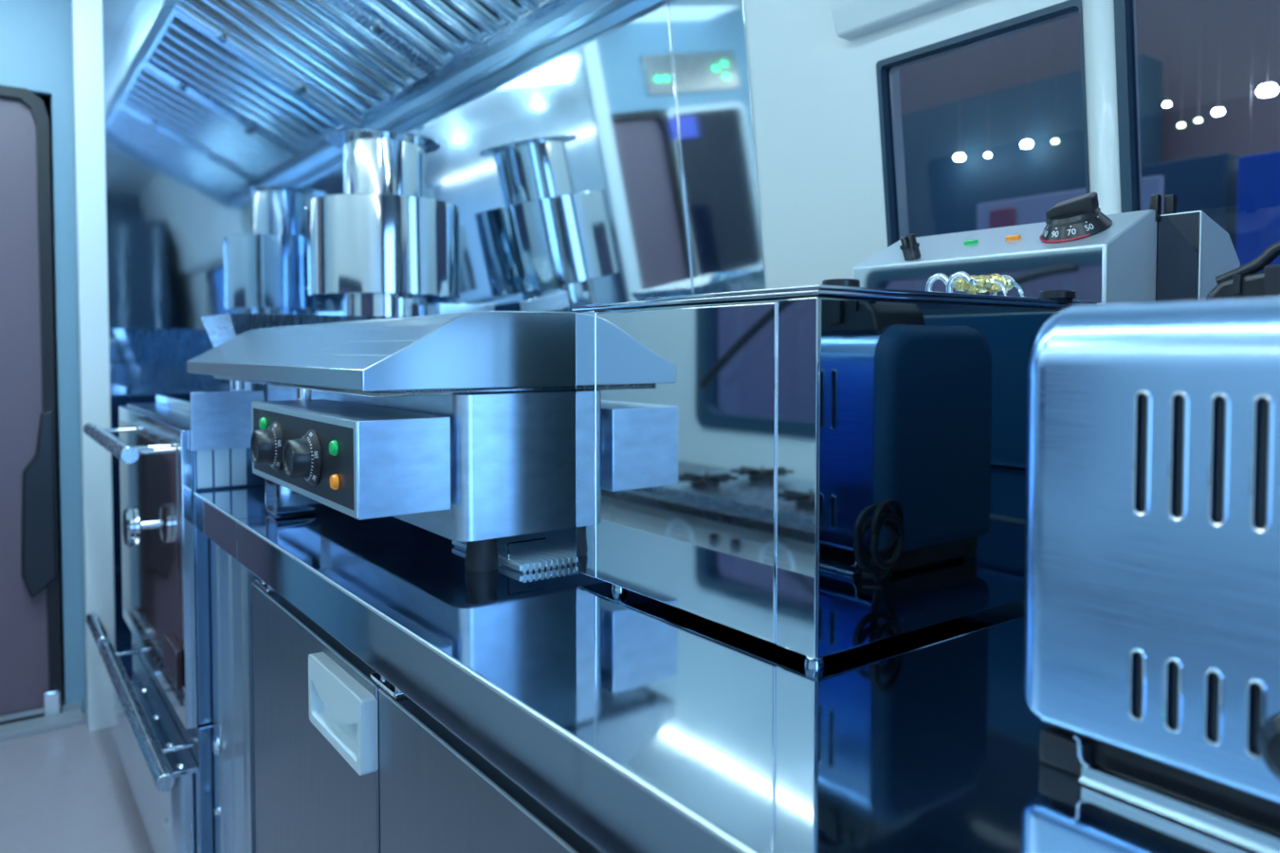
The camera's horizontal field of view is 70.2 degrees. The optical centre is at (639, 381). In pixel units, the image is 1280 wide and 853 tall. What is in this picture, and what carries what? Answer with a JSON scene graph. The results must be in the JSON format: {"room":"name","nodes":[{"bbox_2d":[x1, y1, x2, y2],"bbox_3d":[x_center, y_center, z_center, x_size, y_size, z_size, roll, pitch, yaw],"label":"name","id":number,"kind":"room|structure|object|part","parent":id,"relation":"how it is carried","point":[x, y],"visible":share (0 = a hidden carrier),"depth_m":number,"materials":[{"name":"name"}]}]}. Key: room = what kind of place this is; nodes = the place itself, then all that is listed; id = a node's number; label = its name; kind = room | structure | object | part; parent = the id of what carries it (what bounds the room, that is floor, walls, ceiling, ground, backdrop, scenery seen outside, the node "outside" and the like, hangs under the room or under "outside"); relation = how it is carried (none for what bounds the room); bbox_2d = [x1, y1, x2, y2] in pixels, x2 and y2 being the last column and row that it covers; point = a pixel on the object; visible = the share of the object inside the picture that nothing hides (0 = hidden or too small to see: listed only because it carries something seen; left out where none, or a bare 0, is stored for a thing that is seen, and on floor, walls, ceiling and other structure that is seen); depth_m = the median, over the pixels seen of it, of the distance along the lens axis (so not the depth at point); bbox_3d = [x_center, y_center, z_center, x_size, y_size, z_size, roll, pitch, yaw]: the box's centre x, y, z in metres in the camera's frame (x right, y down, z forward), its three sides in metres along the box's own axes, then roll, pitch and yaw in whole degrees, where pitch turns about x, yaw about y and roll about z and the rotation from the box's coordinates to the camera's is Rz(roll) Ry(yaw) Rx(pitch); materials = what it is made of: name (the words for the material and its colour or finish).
{"room":"commercial kitchen","nodes":[
{"label":"commercial kitchen","id":0,"kind":"room"},
{"bbox_2d":[0,0,86,713],"bbox_3d":[-1.935,-0.130,2.856,2.350,2.420,0.060,-1,2,-36],"label":"wall","id":1,"kind":"structure","parent":0,"point":[36,54],"depth_m":2.89,"materials":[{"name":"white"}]},
{"bbox_2d":[0,85,62,725],"bbox_3d":[-2.022,0.091,2.775,0.405,1.985,0.080,-1,2,-36],"label":"door","id":2,"kind":"structure","parent":1,"relation":"in","point":[30,665],"depth_m":2.85,"materials":[{"name":"grey metal"}]},
{"bbox_2d":[0,701,84,741],"bbox_3d":[-2.326,1.072,2.550,1.308,0.040,0.160,-1,2,-36],"label":"trim","id":3,"kind":"structure","parent":1,"relation":"attached to","point":[72,715],"depth_m":2.84,"materials":[{"name":"grey metal"}]},
{"bbox_2d":[36,95,62,643],"bbox_3d":[-2.402,-0.156,3.604,2.620,2.420,0.060,-1,2,-36],"label":"door frame","id":4,"kind":"structure","parent":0,"point":[46,100],"depth_m":3.62,"materials":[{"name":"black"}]},
{"bbox_2d":[0,642,153,852],"bbox_3d":[-0.579,1.164,1.198,2.670,0.050,6.050,-1,2,-36],"label":"floor","id":5,"kind":"structure","parent":0,"point":[67,790],"depth_m":2.41,"materials":[{"name":"plastic"}]},
{"bbox_2d":[86,612,215,852],"bbox_3d":[-0.846,0.872,2.486,1.028,0.404,1.280,-1,2,-36],"label":"warming drawer","id":6,"kind":"object","parent":5,"relation":"on","point":[169,768],"visible":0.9,"depth_m":1.94,"materials":[{"name":"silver metal"}]},
{"bbox_3d":[-1.348,0.712,2.385,0.072,0.010,0.010,-1,2,-36],"label":"handle post","id":7,"kind":"part","parent":6,"relation":"part of","materials":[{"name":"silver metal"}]},
{"bbox_3d":[-1.147,0.724,2.049,0.033,0.033,0.940,-1,2,-36],"label":"handle","id":8,"kind":"part","parent":6,"relation":"part of","materials":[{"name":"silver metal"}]},
{"bbox_3d":[-1.197,0.914,2.218,0.046,0.258,0.900,-1,2,-36],"label":"drawer","id":9,"kind":"part","parent":6,"relation":"part of","materials":[{"name":"silver metal"}]},
{"bbox_3d":[-0.789,0.872,2.489,0.933,0.404,0.962,-1,2,-36],"label":"drawer","id":10,"kind":"part","parent":6,"relation":"part of","materials":[{"name":"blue metal"}]},
{"bbox_3d":[-0.929,0.732,1.812,0.072,0.010,0.010,-1,2,-36],"label":"handle post","id":11,"kind":"part","parent":6,"relation":"part of","materials":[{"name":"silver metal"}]},
{"bbox_2d":[83,394,265,730],"bbox_3d":[-0.844,0.356,2.459,1.036,0.627,1.015,-1,2,-36],"label":"oven","id":12,"kind":"object","parent":5,"relation":"on","point":[166,559],"visible":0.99,"depth_m":1.91,"materials":[{"name":"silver metal"}]},
{"bbox_3d":[-1.311,0.145,2.244,0.037,0.037,0.800,-1,2,-36],"label":"handle","id":13,"kind":"part","parent":12,"relation":"part of","materials":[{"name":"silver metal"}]},
{"bbox_3d":[-1.463,0.136,2.504,0.063,0.012,0.012,-1,2,-36],"label":"handle post","id":14,"kind":"part","parent":12,"relation":"part of","materials":[{"name":"silver metal"}]},
{"bbox_3d":[-1.132,0.151,2.053,0.063,0.012,0.012,-1,2,-36],"label":"handle post","id":15,"kind":"part","parent":12,"relation":"part of","materials":[{"name":"silver metal"}]},
{"bbox_3d":[-1.085,0.154,1.988,0.063,0.012,0.012,-1,2,-36],"label":"handle post","id":16,"kind":"part","parent":12,"relation":"part of","materials":[{"name":"silver metal"}]},
{"bbox_3d":[-1.182,0.382,2.181,0.003,0.525,0.867,-1,2,-36],"label":"door glass","id":17,"kind":"part","parent":12,"relation":"part of","materials":[{"name":"grey glass"}]},
{"bbox_3d":[-1.173,0.380,2.187,0.021,0.597,0.948,-1,2,-36],"label":"door","id":18,"kind":"part","parent":12,"relation":"part of","materials":[{"name":"silver metal"}]},
{"bbox_3d":[-0.963,0.575,1.875,0.010,0.080,0.150,-1,2,-36],"label":"door plate","id":19,"kind":"part","parent":12,"relation":"part of","materials":[{"name":"brown glass"}]},
{"bbox_2d":[201,312,393,401],"bbox_3d":[-0.861,-0.046,2.287,0.380,0.232,0.320,-1,2,-36],"label":"griddle","id":20,"kind":"object","parent":12,"relation":"on","point":[222,328],"visible":0.09,"depth_m":2.13,"materials":[{"name":"metal"}]},
{"bbox_2d":[305,128,493,317],"bbox_3d":[-0.757,-0.336,2.781,0.488,0.778,0.445,-1,2,-36],"label":"pot","id":21,"kind":"object","parent":12,"relation":"on","point":[380,246],"visible":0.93,"depth_m":2.62,"materials":[{"name":"silver metal"}]},
{"bbox_2d":[210,539,259,852],"bbox_3d":[-0.749,0.706,1.722,0.066,0.828,0.287,-1,2,-36],"label":"panel","id":22,"kind":"object","parent":5,"relation":"on","point":[233,749],"visible":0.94,"depth_m":1.69,"materials":[{"name":"silver metal"}]},
{"bbox_2d":[251,579,602,852],"bbox_3d":[0.385,0.735,0.899,0.948,0.828,2.355,-1,2,-36],"label":"fridge","id":23,"kind":"object","parent":5,"relation":"on","point":[346,762],"visible":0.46,"depth_m":1.10,"materials":[{"name":"grey metal"}]},
{"bbox_3d":[-0.471,0.680,1.316,0.024,0.668,0.586,-1,2,-36],"label":"door","id":24,"kind":"part","parent":23,"relation":"part of","materials":[{"name":"silver metal"}]},
{"bbox_3d":[-0.375,0.410,1.141,0.020,0.090,0.204,-1,2,-36],"label":"recessed handle","id":25,"kind":"part","parent":23,"relation":"part of","materials":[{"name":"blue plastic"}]},
{"bbox_3d":[-0.109,0.698,0.821,0.024,0.668,0.625,-1,2,-36],"label":"door","id":26,"kind":"part","parent":23,"relation":"part of","materials":[{"name":"silver metal"}]},
{"bbox_2d":[236,509,1261,852],"bbox_3d":[0.424,0.284,0.878,1.022,0.070,2.300,-1,2,-36],"label":"countertop","id":27,"kind":"structure","parent":23,"relation":"on","point":[644,724],"depth_m":0.72,"materials":[{"name":"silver metal"}]},
{"bbox_2d":[193,486,334,561],"bbox_3d":[-0.360,0.247,1.949,1.022,0.070,0.354,-1,2,-36],"label":"countertop","id":28,"kind":"structure","parent":27,"relation":"attached to","point":[217,512],"depth_m":1.65,"materials":[{"name":"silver metal"}]},
{"bbox_2d":[186,310,576,573],"bbox_3d":[-0.412,0.057,1.617,0.600,0.334,1.096,-1,2,-36],"label":"griddle","id":29,"kind":"object","parent":27,"relation":"on","point":[460,428],"visible":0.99,"depth_m":1.16,"materials":[{"name":"metal"}]},
{"bbox_3d":[-0.825,0.077,1.825,0.137,0.115,0.010,-1,2,-36],"label":"plate","id":30,"kind":"part","parent":29,"relation":"part of","materials":[{"name":"metal"}]},
{"bbox_2d":[258,417,266,429],"bbox_3d":[-0.568,0.063,1.370,0.006,0.019,0.019,-1,2,-36],"label":"lamp","id":31,"kind":"object","parent":29,"relation":"attached to","point":[263,421],"depth_m":1.37,"materials":[{"name":"green plastic"}]},
{"bbox_3d":[-0.527,0.093,1.312,0.010,0.073,0.073,-1,2,-36],"label":"control knob","id":32,"kind":"part","parent":29,"relation":"part of","materials":[{"name":"black plastic"}]},
{"bbox_3d":[-0.468,0.095,1.243,0.002,0.112,0.488,-1,2,-36],"label":"fascia frame","id":33,"kind":"part","parent":29,"relation":"part of","materials":[{"name":"silver metal"}]},
{"bbox_3d":[-0.426,0.098,1.174,0.010,0.073,0.073,-1,2,-36],"label":"control knob","id":34,"kind":"part","parent":29,"relation":"part of","materials":[{"name":"black plastic"}]},
{"bbox_2d":[329,439,338,456],"bbox_3d":[-0.371,0.081,1.102,0.006,0.019,0.019,-1,2,-36],"label":"lamp","id":35,"kind":"object","parent":29,"relation":"on","point":[334,444],"depth_m":1.10,"materials":[{"name":"green plastic"}]},
{"bbox_2d":[329,474,339,490],"bbox_3d":[-0.370,0.122,1.102,0.006,0.019,0.019,-1,2,-36],"label":"lamp","id":36,"kind":"object","parent":29,"relation":"attached to","point":[335,478],"depth_m":1.10,"materials":[{"name":"orange plastic"}]},
{"bbox_2d":[452,527,576,573],"bbox_3d":[-0.090,0.229,1.305,0.295,0.011,0.202,-1,2,-36],"label":"drip tray","id":37,"kind":"object","parent":29,"relation":"on","point":[558,548],"depth_m":1.22,"materials":[{"name":"silver metal"}]},
{"bbox_2d":[571,191,1240,661],"bbox_3d":[0.345,0.002,1.141,0.733,0.477,0.446,-1,2,-36],"label":"oven","id":38,"kind":"object","parent":27,"relation":"on","point":[834,466],"visible":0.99,"depth_m":0.91,"materials":[{"name":"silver metal"}]},
{"bbox_3d":[0.155,-0.094,1.186,0.457,0.002,0.137,-1,2,-36],"label":"lid plate","id":39,"kind":"part","parent":38,"relation":"part of","materials":[{"name":"silver metal"}]},
{"bbox_3d":[0.037,0.080,0.952,0.004,0.313,0.297,-1,2,-36],"label":"panel","id":40,"kind":"part","parent":38,"relation":"part of","materials":[{"name":"white mirror"}]},
{"bbox_3d":[0.188,-0.088,0.851,0.035,0.013,0.035,-1,2,-36],"label":"lid knob","id":41,"kind":"part","parent":38,"relation":"part of","materials":[{"name":"black plastic"}]},
{"bbox_3d":[0.268,-0.090,1.022,0.467,0.004,0.252,-1,2,-36],"label":"lid plate","id":42,"kind":"part","parent":38,"relation":"part of","materials":[{"name":"silver metal"}]},
{"bbox_2d":[963,238,978,245],"bbox_3d":[0.462,-0.195,1.272,0.010,0.008,0.020,-1,2,-36],"label":"lamp","id":43,"kind":"object","parent":38,"relation":"on","point":[975,242],"depth_m":1.27,"materials":[{"name":"green plastic"}]},
{"bbox_3d":[0.434,-0.131,1.223,0.002,0.066,0.374,-1,2,-36],"label":"head plate","id":44,"kind":"part","parent":38,"relation":"part of","materials":[{"name":"silver metal"}]},
{"bbox_2d":[1005,234,1021,240],"bbox_3d":[0.499,-0.193,1.220,0.010,0.008,0.020,-1,2,-36],"label":"lamp","id":45,"kind":"object","parent":38,"relation":"on","point":[1017,237],"depth_m":1.22,"materials":[{"name":"orange plastic"}]},
{"bbox_3d":[0.469,-0.095,1.024,0.038,0.014,0.038,-1,2,-36],"label":"lid knob","id":46,"kind":"part","parent":38,"relation":"part of","materials":[{"name":"black plastic"}]},
{"bbox_3d":[0.553,-0.197,1.156,0.076,0.045,0.083,-1,2,-36],"label":"control knob","id":47,"kind":"part","parent":38,"relation":"part of","materials":[{"name":"black plastic"}]},
{"bbox_3d":[0.597,-0.152,1.106,0.124,0.120,0.001,-1,2,-36],"label":"head plate","id":48,"kind":"part","parent":38,"relation":"part of","materials":[{"name":"silver metal"}]},
{"bbox_3d":[0.663,-0.083,1.127,0.003,0.247,0.050,-1,2,-36],"label":"plate","id":49,"kind":"part","parent":38,"relation":"part of","materials":[{"name":"grey metal"}]},
{"bbox_2d":[1023,295,1279,852],"bbox_3d":[0.460,0.106,0.506,0.265,0.312,0.431,-1,2,-36],"label":"toaster","id":50,"kind":"object","parent":27,"relation":"on","point":[1151,664],"visible":1,"depth_m":0.55,"materials":[{"name":"metal"}]},
{"bbox_3d":[0.312,0.186,0.564,0.007,0.042,0.006,-1,2,-36],"label":"slot shadow plate","id":51,"kind":"part","parent":50,"relation":"part of","materials":[{"name":"black metal"}]},
{"bbox_3d":[0.312,0.043,0.559,0.007,0.074,0.006,-1,2,-36],"label":"slot shadow plate","id":52,"kind":"part","parent":50,"relation":"part of","materials":[{"name":"black metal"}]},
{"bbox_3d":[0.324,0.187,0.547,0.007,0.042,0.006,-1,2,-36],"label":"slot shadow plate","id":53,"kind":"part","parent":50,"relation":"part of","materials":[{"name":"black metal"}]},
{"bbox_2d":[1073,735,1279,852],"bbox_3d":[0.410,0.249,0.474,0.070,0.027,0.347,-1,2,-36],"label":"tray","id":54,"kind":"object","parent":50,"relation":"on","point":[1238,809],"depth_m":0.55,"materials":[{"name":"silver metal"}]},
{"bbox_3d":[0.324,0.044,0.542,0.007,0.074,0.006,-1,2,-36],"label":"slot shadow plate","id":55,"kind":"part","parent":50,"relation":"part of","materials":[{"name":"black metal"}]},
{"bbox_3d":[0.337,0.188,0.529,0.007,0.042,0.006,-1,2,-36],"label":"slot shadow plate","id":56,"kind":"part","parent":50,"relation":"part of","materials":[{"name":"black metal"}]},
{"bbox_3d":[0.337,0.045,0.524,0.007,0.074,0.006,-1,2,-36],"label":"slot shadow plate","id":57,"kind":"part","parent":50,"relation":"part of","materials":[{"name":"black metal"}]},
{"bbox_3d":[0.350,0.188,0.512,0.007,0.042,0.006,-1,2,-36],"label":"slot shadow plate","id":58,"kind":"part","parent":50,"relation":"part of","materials":[{"name":"black metal"}]},
{"bbox_3d":[0.350,0.045,0.507,0.007,0.074,0.006,-1,2,-36],"label":"slot shadow plate","id":59,"kind":"part","parent":50,"relation":"part of","materials":[{"name":"black metal"}]},
{"bbox_3d":[0.346,0.190,0.472,0.038,0.041,0.041,-1,2,-36],"label":"control knob","id":60,"kind":"part","parent":50,"relation":"part of","materials":[{"name":"black plastic"}]},
{"bbox_2d":[1206,240,1279,298],"bbox_3d":[0.679,0.066,0.716,0.265,0.378,0.431,-1,2,-36],"label":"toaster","id":61,"kind":"object","parent":27,"relation":"on","point":[1241,282],"visible":0.11,"depth_m":0.78,"materials":[{"name":"black plastic"}]},
{"bbox_3d":[0.600,-0.073,0.762,0.100,0.054,0.205,-1,2,-36],"label":"handle mount","id":62,"kind":"part","parent":61,"relation":"part of","materials":[{"name":"black plastic"}]},
{"bbox_2d":[102,0,369,646],"bbox_3d":[-1.196,-0.141,3.167,1.141,2.420,0.030,-1,2,-36],"label":"wall partition","id":63,"kind":"structure","parent":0,"point":[214,160],"depth_m":2.95,"materials":[{"name":"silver metal"}]},
{"bbox_2d":[71,0,115,731],"bbox_3d":[-1.684,-0.128,2.809,0.077,2.420,0.052,-1,2,-36],"label":"trim","id":64,"kind":"structure","parent":63,"relation":"attached to","point":[87,29],"depth_m":2.79,"materials":[{"name":"white"}]},
{"bbox_2d":[667,0,1143,289],"bbox_3d":[0.353,-0.094,1.835,0.338,2.420,6.050,-1,2,-36],"label":"wall","id":65,"kind":"structure","parent":0,"point":[814,94],"depth_m":1.68,"materials":[{"name":"white paint"}]},
{"bbox_2d":[404,0,693,311],"bbox_3d":[-0.375,-0.355,2.721,0.125,1.060,1.643,-1,2,-36],"label":"sheet","id":66,"kind":"object","parent":65,"relation":"attached to","point":[562,174],"depth_m":2.40,"materials":[{"name":"silver metal"}]},
{"bbox_3d":[0.106,-0.322,2.061,0.122,1.040,0.008,-1,2,-36],"label":"cover strip","id":67,"kind":"part","parent":66,"relation":"part of","materials":[{"name":"silver metal"}]},
{"bbox_2d":[667,0,766,294],"bbox_3d":[0.179,-0.329,1.965,0.125,1.060,0.234,-1,2,-36],"label":"sheet","id":68,"kind":"object","parent":65,"relation":"attached to","point":[709,40],"visible":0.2,"depth_m":1.94,"materials":[{"name":"silver metal"}]},
{"bbox_2d":[829,0,961,39],"bbox_3d":[1.150,-0.912,0.419,0.187,0.683,2.866,-1,2,-36],"label":"trim","id":69,"kind":"structure","parent":65,"relation":"attached to","point":[852,19],"depth_m":1.55,"materials":[{"name":"white"}]},
{"bbox_2d":[876,0,1089,247],"bbox_3d":[0.550,-0.333,1.474,0.075,0.444,0.366,-1,2,-36],"label":"window","id":70,"kind":"structure","parent":65,"relation":"in","point":[884,66],"depth_m":1.53,"materials":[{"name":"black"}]},
{"bbox_2d":[1113,0,1140,213],"bbox_3d":[0.948,-0.329,0.927,0.078,0.474,0.897,-1,2,-36],"label":"window","id":71,"kind":"structure","parent":65,"relation":"in","point":[1124,17],"depth_m":1.27,"materials":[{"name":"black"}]},
{"bbox_2d":[898,0,1279,163],"bbox_3d":[2.868,-0.508,3.940,0.100,4.100,15.000,-1,2,-36],"label":"building","id":72,"kind":"structure","parent":0,"point":[935,82],"depth_m":4.27,"materials":[{"name":"grey"}]},
{"bbox_3d":[-0.660,-1.303,1.052,2.470,0.050,6.050,-1,2,-36],"label":"ceiling","id":73,"kind":"structure","parent":0,"visible":0},
{"bbox_2d":[161,0,662,131],"bbox_3d":[-0.579,-1.085,2.238,0.750,0.468,2.139,-1,2,-36],"label":"extraction hood","id":74,"kind":"object","parent":73,"relation":"attached to","point":[404,64],"visible":0.98,"depth_m":2.66,"materials":[{"name":"silver metal"}]},
{"bbox_3d":[-1.358,-1.126,2.970,0.028,0.022,0.032,-1,2,-36],"label":"filter knob","id":75,"kind":"part","parent":74,"relation":"part of","materials":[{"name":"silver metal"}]},
{"bbox_3d":[-1.240,-1.057,3.061,0.602,0.309,0.029,-1,2,-36],"label":"rail","id":76,"kind":"part","parent":74,"relation":"part of","materials":[{"name":"silver metal"}]},
{"bbox_3d":[-1.156,-1.005,3.122,0.028,0.022,0.032,-1,2,-36],"label":"filter knob","id":77,"kind":"part","parent":74,"relation":"part of","materials":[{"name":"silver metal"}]},
{"bbox_3d":[-1.032,-1.066,2.793,0.614,0.332,0.705,-1,2,-36],"label":"filter frame","id":78,"kind":"part","parent":74,"relation":"part of","materials":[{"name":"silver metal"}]},
{"bbox_3d":[-0.737,-0.985,2.550,0.028,0.022,0.032,-1,2,-36],"label":"filter knob","id":79,"kind":"part","parent":74,"relation":"part of","materials":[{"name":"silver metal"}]},
{"bbox_3d":[-0.614,-1.046,2.221,0.614,0.332,0.705,-1,2,-36],"label":"filter frame","id":80,"kind":"part","parent":74,"relation":"part of","materials":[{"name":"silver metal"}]},
{"bbox_3d":[1.698,-2.527,3.013,3.000,0.100,15.000,-1,2,-36],"label":"ceiling","id":81,"kind":"structure","parent":0,"visible":0},
{"bbox_2d":[953,50,965,161],"bbox_3d":[1.677,-1.849,4.760,0.056,1.377,0.056,-1,2,-36],"label":"lamp","id":82,"kind":"object","parent":81,"relation":"hanging from","point":[960,156],"visible":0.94,"depth_m":4.77,"materials":[{"name":"white glass"}]},
{"bbox_3d":[1.677,-1.176,4.784,0.056,0.032,0.056,-1,2,-36],"label":"lamp globe","id":83,"kind":"part","parent":82,"relation":"part of","materials":[{"name":"white"}]},
{"bbox_3d":[1.677,-1.865,4.760,0.005,1.345,0.005,0,2,-14],"label":"lamp rod","id":84,"kind":"part","parent":82,"relation":"part of","materials":[{"name":"grey metal"}]},
{"bbox_2d":[985,40,990,157],"bbox_3d":[1.776,-1.839,4.626,0.032,1.388,0.032,-1,2,-36],"label":"lamp","id":85,"kind":"object","parent":81,"relation":"hanging from","point":[987,155],"visible":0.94,"depth_m":4.64,"materials":[{"name":"white"}]},
{"bbox_3d":[1.776,-1.848,4.626,0.005,1.369,0.005,0,2,-14],"label":"lamp rod","id":86,"kind":"part","parent":85,"relation":"part of","materials":[{"name":"grey metal"}]},
{"bbox_2d":[1021,29,1032,147],"bbox_3d":[1.901,-1.838,4.454,0.056,1.378,0.056,-1,2,-36],"label":"lamp","id":87,"kind":"object","parent":81,"relation":"hanging from","point":[1027,143],"visible":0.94,"depth_m":4.46,"materials":[{"name":"white"}]},
{"bbox_3d":[1.901,-1.165,4.478,0.056,0.032,0.056,-1,2,-36],"label":"lamp globe","id":88,"kind":"part","parent":87,"relation":"part of","materials":[{"name":"white glass"}]},
{"bbox_3d":[1.901,-1.854,4.454,0.005,1.346,0.005,0,2,-14],"label":"lamp rod","id":89,"kind":"part","parent":87,"relation":"part of","materials":[{"name":"grey metal"}]},
{"bbox_2d":[1051,20,1059,144],"bbox_3d":[1.987,-1.831,4.337,0.035,1.383,0.035,-1,2,-36],"label":"lamp","id":90,"kind":"object","parent":81,"relation":"hanging from","point":[1055,140],"visible":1,"depth_m":4.35,"materials":[{"name":"white"}]},
{"bbox_3d":[1.987,-1.150,4.360,0.035,0.020,0.035,-1,2,-36],"label":"lamp globe","id":91,"kind":"part","parent":90,"relation":"part of","materials":[{"name":"white glass"}]},
{"bbox_3d":[1.987,-1.841,4.336,0.005,1.363,0.005,1,2,31],"label":"lamp rod","id":92,"kind":"part","parent":90,"relation":"part of","materials":[{"name":"grey metal"}]},
{"bbox_2d":[1162,0,1170,107],"bbox_3d":[2.286,-1.850,3.928,0.032,1.316,0.032,-1,2,-36],"label":"lamp","id":93,"kind":"object","parent":81,"relation":"hanging from","point":[1167,103],"visible":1,"depth_m":3.94,"materials":[{"name":"white"}]},
{"bbox_3d":[2.286,-1.202,3.950,0.032,0.018,0.032,-1,2,-36],"label":"lamp globe","id":94,"kind":"part","parent":93,"relation":"part of","materials":[{"name":"white glass"}]},
{"bbox_3d":[2.286,-1.859,3.927,0.005,1.298,0.005,0,2,-14],"label":"lamp rod","id":95,"kind":"part","parent":93,"relation":"part of","materials":[{"name":"grey metal"}]},
{"bbox_2d":[1176,0,1185,127],"bbox_3d":[2.321,-1.798,3.881,0.032,1.418,0.032,-1,2,-36],"label":"lamp","id":96,"kind":"object","parent":81,"relation":"hanging from","point":[1181,124],"visible":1,"depth_m":3.90,"materials":[{"name":"white"}]},
{"bbox_3d":[2.321,-1.099,3.906,0.032,0.018,0.032,-1,2,-36],"label":"lamp globe","id":97,"kind":"part","parent":96,"relation":"part of","materials":[{"name":"white glass"}]},
{"bbox_3d":[2.321,-1.807,3.881,0.005,1.399,0.005,1,2,31],"label":"lamp rod","id":98,"kind":"part","parent":96,"relation":"part of","materials":[{"name":"grey metal"}]},
{"bbox_2d":[1194,0,1202,123],"bbox_3d":[2.361,-1.800,3.827,0.030,1.410,0.030,-1,2,-36],"label":"lamp","id":99,"kind":"object","parent":81,"relation":"hanging from","point":[1198,119],"visible":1,"depth_m":3.84,"materials":[{"name":"white"}]},
{"bbox_3d":[2.361,-1.104,3.851,0.030,0.017,0.030,-1,2,-36],"label":"lamp globe","id":100,"kind":"part","parent":99,"relation":"part of","materials":[{"name":"white glass"}]},
{"bbox_3d":[2.361,-1.808,3.827,0.005,1.393,0.005,1,2,31],"label":"lamp rod","id":101,"kind":"part","parent":99,"relation":"part of","materials":[{"name":"grey"}]},
{"bbox_2d":[1211,0,1224,115],"bbox_3d":[2.405,-1.805,3.765,0.045,1.395,0.045,-1,2,-36],"label":"lamp","id":102,"kind":"object","parent":81,"relation":"hanging from","point":[1218,111],"visible":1,"depth_m":3.78,"materials":[{"name":"white"}]},
{"bbox_3d":[2.405,-1.121,3.789,0.045,0.026,0.045,-1,2,-36],"label":"lamp globe","id":103,"kind":"part","parent":102,"relation":"part of","materials":[{"name":"white"}]},
{"bbox_3d":[2.405,-1.818,3.765,0.005,1.369,0.005,0,2,-14],"label":"lamp rod","id":104,"kind":"part","parent":102,"relation":"part of","materials":[{"name":"grey metal"}]},
{"bbox_2d":[1248,0,1254,155],"bbox_3d":[2.476,-1.692,3.673,0.030,1.614,0.030,-1,2,-36],"label":"lamp","id":105,"kind":"object","parent":81,"relation":"hanging from","point":[1252,0],"visible":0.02,"depth_m":3.69,"materials":[{"name":"white"}]},
{"bbox_2d":[1256,0,1279,96],"bbox_3d":[2.510,-1.820,3.621,0.074,1.356,0.074,-1,2,-36],"label":"lamp","id":106,"kind":"object","parent":81,"relation":"hanging from","point":[1269,89],"visible":1,"depth_m":3.63,"materials":[{"name":"white"}]},
{"bbox_3d":[2.510,-1.164,3.644,0.074,0.043,0.074,-1,2,-36],"label":"lamp globe","id":107,"kind":"part","parent":106,"relation":"part of","materials":[{"name":"white glass"}]},
{"bbox_3d":[2.510,-1.841,3.621,0.005,1.313,0.005,1,2,31],"label":"lamp rod","id":108,"kind":"part","parent":106,"relation":"part of","materials":[{"name":"grey metal"}]},
{"bbox_3d":[1.698,1.621,3.158,3.000,0.100,15.000,-1,2,-36],"label":"floor","id":109,"kind":"structure","parent":0,"visible":0},
{"bbox_2d":[976,188,1086,230],"bbox_3d":[1.805,0.344,4.179,0.030,2.380,0.602,-1,2,-36],"label":"banner","id":110,"kind":"object","parent":109,"relation":"on","point":[1031,210],"visible":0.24,"depth_m":4.16,"materials":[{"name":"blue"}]},
{"bbox_2d":[988,207,1014,228],"bbox_3d":[1.690,-0.716,4.256,0.020,0.180,0.124,-1,2,-36],"label":"poster","id":111,"kind":"object","parent":110,"relation":"attached to","point":[1004,217],"visible":0.45,"depth_m":4.24,"materials":[{"name":"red paper"}]},
{"bbox_2d":[901,54,1162,237],"bbox_3d":[1.953,0.002,4.787,0.200,3.023,1.367,-1,2,-36],"label":"building","id":112,"kind":"structure","parent":109,"relation":"on","point":[944,193],"depth_m":4.70,"materials":[{"name":"blue"}]},
{"bbox_2d":[1141,175,1164,215],"bbox_3d":[1.988,0.378,3.590,0.030,2.354,0.095,-1,2,-36],"label":"banner","id":113,"kind":"object","parent":109,"relation":"on","point":[1151,185],"visible":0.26,"depth_m":3.53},
{"bbox_2d":[1141,152,1240,252],"bbox_3d":[2.291,0.317,3.827,0.200,2.459,0.340,-1,2,-36],"label":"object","id":114,"kind":"object","parent":109,"relation":"on","point":[1208,184],"visible":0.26,"depth_m":3.65,"materials":[{"name":"blue"}]},
{"bbox_2d":[1236,150,1279,273],"bbox_3d":[2.399,0.365,3.341,0.200,2.397,0.346,-1,2,-36],"label":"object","id":115,"kind":"object","parent":109,"relation":"on","point":[1258,174],"visible":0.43,"depth_m":3.33,"materials":[{"name":"blue"}]}
]}

